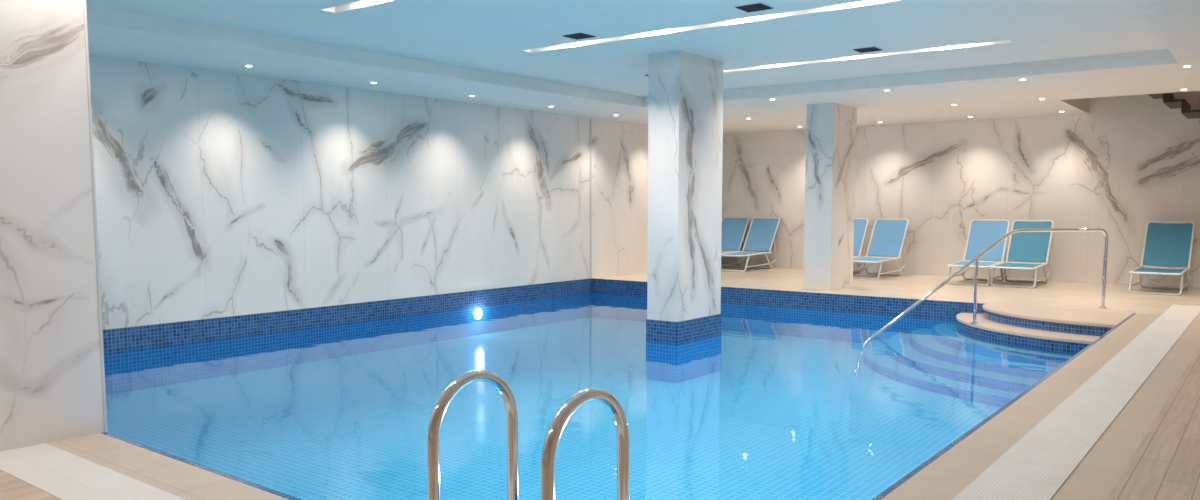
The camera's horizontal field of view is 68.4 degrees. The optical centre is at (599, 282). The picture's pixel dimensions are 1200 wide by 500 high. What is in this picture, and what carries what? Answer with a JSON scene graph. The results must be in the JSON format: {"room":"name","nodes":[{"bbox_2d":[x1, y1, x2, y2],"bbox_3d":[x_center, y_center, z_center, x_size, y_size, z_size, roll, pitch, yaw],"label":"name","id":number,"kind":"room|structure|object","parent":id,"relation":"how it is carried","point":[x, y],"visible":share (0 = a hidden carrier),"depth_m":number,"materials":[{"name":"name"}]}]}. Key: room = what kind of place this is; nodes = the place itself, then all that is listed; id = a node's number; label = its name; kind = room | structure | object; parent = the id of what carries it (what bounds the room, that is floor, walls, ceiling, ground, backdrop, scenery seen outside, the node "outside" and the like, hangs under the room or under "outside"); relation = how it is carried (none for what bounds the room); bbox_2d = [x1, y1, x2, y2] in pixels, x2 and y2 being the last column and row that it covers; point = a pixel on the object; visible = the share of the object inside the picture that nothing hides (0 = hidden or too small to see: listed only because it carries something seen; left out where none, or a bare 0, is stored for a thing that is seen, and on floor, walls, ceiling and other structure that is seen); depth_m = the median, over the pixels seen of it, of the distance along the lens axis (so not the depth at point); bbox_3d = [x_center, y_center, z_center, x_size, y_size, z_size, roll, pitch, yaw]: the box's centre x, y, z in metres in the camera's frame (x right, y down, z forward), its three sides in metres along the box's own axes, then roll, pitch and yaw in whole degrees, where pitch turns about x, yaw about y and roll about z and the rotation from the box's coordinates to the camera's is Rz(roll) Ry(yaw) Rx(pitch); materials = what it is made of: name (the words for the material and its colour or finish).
{"room":"indoor swimming pool","nodes":[
{"label":"indoor swimming pool","id":0,"kind":"room"},
{"bbox_2d":[89,55,647,329],"bbox_3d":[-2.312,-1.591,16.638,0.200,3.470,18.180,4,6,38],"label":"wall","id":1,"kind":"structure","parent":0,"point":[219,194],"depth_m":13.98,"materials":[{"name":"stone"}]},
{"bbox_2d":[590,118,591,277],"bbox_3d":[-0.201,-1.814,19.186,0.012,3.470,0.050,4,6,38],"label":"trim","id":2,"kind":"structure","parent":1,"relation":"attached to","point":[590,118],"depth_m":19.18,"materials":[{"name":"white stone"}]},
{"bbox_2d":[0,266,1199,499],"bbox_3d":[2.040,0.911,9.090,16.150,0.200,24.700,4,6,38],"label":"floor","id":3,"kind":"structure","parent":0,"point":[1150,450],"depth_m":6.54,"materials":[{"name":"beige tile"}]},
{"bbox_2d":[0,0,103,451],"bbox_3d":[-7.698,-0.727,5.097,5.430,3.760,6.720,4,6,38],"label":"wall pier","id":4,"kind":"object","parent":3,"relation":"on","point":[51,375],"visible":1,"depth_m":5.88,"materials":[{"name":"stone"}]},
{"bbox_2d":[83,0,106,431],"bbox_3d":[-3.500,-0.764,6.095,0.018,3.660,0.018,4,6,38],"label":"trim","id":5,"kind":"structure","parent":4,"relation":"attached to","point":[84,1],"depth_m":6.11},
{"bbox_2d":[102,278,1000,499],"bbox_3d":[0.064,1.087,11.381,10.650,0.950,12.830,4,6,38],"label":"swimming pool","id":6,"kind":"object","parent":3,"relation":"in","point":[336,402],"visible":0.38,"depth_m":11.23,"materials":[{"name":"blue liquid"}]},
{"bbox_2d":[473,307,482,319],"bbox_3d":[-0.959,1.169,10.050,10.238,0.240,9.070,4,6,38],"label":"lamps","id":7,"kind":"object","parent":6,"relation":"in","point":[477,313],"visible":0.48,"depth_m":16.62,"materials":[{"name":"white glass"}]},
{"bbox_2d":[427,370,629,499],"bbox_3d":[-0.297,1.228,3.662,0.720,1.676,0.560,4,6,38],"label":"pool ladder","id":8,"kind":"object","parent":6,"relation":"attached to","point":[552,438],"visible":1,"depth_m":3.60,"materials":[{"name":"metal"}]},
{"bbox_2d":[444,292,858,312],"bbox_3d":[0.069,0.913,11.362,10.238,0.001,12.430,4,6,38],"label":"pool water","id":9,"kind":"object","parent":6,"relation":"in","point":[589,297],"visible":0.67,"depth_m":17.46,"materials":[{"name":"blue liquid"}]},
{"bbox_2d":[646,50,723,382],"bbox_3d":[1.223,-0.909,12.623,0.524,4.510,1.204,4,6,38],"label":"marble column","id":10,"kind":"structure","parent":6,"relation":"in","point":[684,319],"depth_m":12.27,"materials":[{"name":"white stone"}]},
{"bbox_2d":[855,228,1107,375],"bbox_3d":[5.787,0.254,13.214,4.364,2.101,0.125,-1,5,-15],"label":"handrail","id":11,"kind":"object","parent":6,"relation":"on","point":[975,259],"visible":1,"depth_m":13.15,"materials":[{"name":"silver metal"}]},
{"bbox_2d":[862,304,1132,406],"bbox_3d":[5.208,0.913,12.786,3.840,0.853,3.900,4,6,38],"label":"steps","id":12,"kind":"structure","parent":6,"relation":"in","point":[991,361],"depth_m":12.29,"materials":[{"name":"blue tile"}]},
{"bbox_2d":[0,304,1199,499],"bbox_3d":[2.792,0.748,9.806,5.590,0.006,14.930,4,6,38],"label":"drain grate","id":13,"kind":"object","parent":3,"relation":"on","point":[1042,460],"visible":1,"depth_m":5.68,"materials":[{"name":"white plastic"}]},
{"bbox_2d":[721,217,748,266],"bbox_3d":[3.012,-1.014,22.567,0.818,1.284,1.936,4,6,36],"label":"sun lounger","id":14,"kind":"object","parent":3,"relation":"on","point":[733,230],"visible":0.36,"depth_m":23.04,"materials":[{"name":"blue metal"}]},
{"bbox_2d":[721,217,779,271],"bbox_3d":[3.676,-0.964,21.993,0.818,1.284,1.936,4,6,39],"label":"sun lounger","id":15,"kind":"object","parent":3,"relation":"on","point":[761,234],"visible":0.88,"depth_m":22.44,"materials":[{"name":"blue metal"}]},
{"bbox_2d":[803,103,856,290],"bbox_3d":[4.424,-1.621,16.979,0.540,3.470,1.100,4,6,38],"label":"marble column","id":16,"kind":"structure","parent":3,"relation":"on","point":[830,167],"depth_m":16.61,"materials":[{"name":"white stone"}]},
{"bbox_2d":[853,218,867,273],"bbox_3d":[5.462,-0.822,20.365,0.818,1.284,1.936,4,6,36],"label":"sun lounger","id":17,"kind":"object","parent":3,"relation":"on","point":[860,224],"visible":0.16,"depth_m":20.75,"materials":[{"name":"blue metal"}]},
{"bbox_2d":[853,219,908,279],"bbox_3d":[6.166,-0.769,19.761,0.818,1.284,1.936,4,6,39],"label":"sun lounger","id":18,"kind":"object","parent":3,"relation":"on","point":[887,238],"visible":0.84,"depth_m":20.22,"materials":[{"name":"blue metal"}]},
{"bbox_2d":[946,220,1009,285],"bbox_3d":[7.832,-0.640,18.289,0.818,1.284,1.936,4,6,36],"label":"sun lounger","id":19,"kind":"object","parent":3,"relation":"on","point":[982,234],"visible":0.85,"depth_m":18.79,"materials":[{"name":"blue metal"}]},
{"bbox_2d":[990,220,1053,287],"bbox_3d":[8.519,-0.599,17.823,0.818,1.284,1.936,4,6,36],"label":"sun lounger","id":20,"kind":"object","parent":3,"relation":"on","point":[1023,246],"visible":0.98,"depth_m":18.27,"materials":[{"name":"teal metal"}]},
{"bbox_2d":[1129,221,1194,295],"bbox_3d":[10.470,-0.479,16.447,0.818,1.284,1.936,4,6,39],"label":"sun lounger","id":21,"kind":"object","parent":3,"relation":"on","point":[1166,243],"visible":1,"depth_m":16.90,"materials":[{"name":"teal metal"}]},
{"bbox_2d":[1148,93,1199,118],"bbox_3d":[12.259,-1.929,15.713,5.550,3.995,1.330,4,6,38],"label":"staircase","id":22,"kind":"structure","parent":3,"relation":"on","point":[1168,100],"depth_m":16.39,"materials":[{"name":"brown wood"}]},
{"bbox_2d":[86,0,1199,133],"bbox_3d":[2.040,-3.582,8.697,16.150,1.880,24.700,4,6,38],"label":"ceiling","id":23,"kind":"structure","parent":0,"point":[1069,53],"depth_m":11.24,"materials":[{"name":"paint"}]},
{"bbox_2d":[319,0,393,12],"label":"ceiling light","id":24,"kind":"object","parent":23,"relation":"attached to","point":[382,1],"depth_m":9.19,"materials":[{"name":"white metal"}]},
{"bbox_2d":[561,32,596,39],"bbox_3d":[-0.255,-3.002,10.782,0.320,0.018,0.320,4,6,38],"label":"ceiling vent","id":25,"kind":"object","parent":23,"relation":"in","point":[579,35],"visible":1,"depth_m":10.75,"materials":[{"name":"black metal"}]},
{"bbox_2d":[521,0,901,52],"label":"ceiling light","id":26,"kind":"object","parent":23,"relation":"attached to","point":[736,22],"depth_m":10.11,"materials":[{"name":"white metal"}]},
{"bbox_2d":[733,2,774,11],"bbox_3d":[1.613,-2.866,9.231,0.320,0.018,0.320,4,6,38],"label":"ceiling vent","id":27,"kind":"object","parent":23,"relation":"in","point":[760,6],"visible":1,"depth_m":9.19,"materials":[{"name":"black metal"}]},
{"bbox_2d":[723,40,1011,72],"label":"ceiling light","id":28,"kind":"object","parent":23,"relation":"attached to","point":[1003,41],"depth_m":12.25,"materials":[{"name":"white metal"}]},
{"bbox_2d":[852,46,883,52],"bbox_3d":[3.552,-3.085,11.730,0.320,0.018,0.320,4,6,38],"label":"ceiling vent","id":29,"kind":"object","parent":23,"relation":"in","point":[873,48],"visible":1,"depth_m":11.68,"materials":[{"name":"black metal"}]},
{"bbox_2d":[721,91,1199,286],"bbox_3d":[9.654,-2.637,18.668,16.550,5.200,0.200,4,6,38],"label":"wall","id":30,"kind":"structure","parent":0,"point":[1119,167],"depth_m":19.16,"materials":[{"name":"stone"}]}
]}

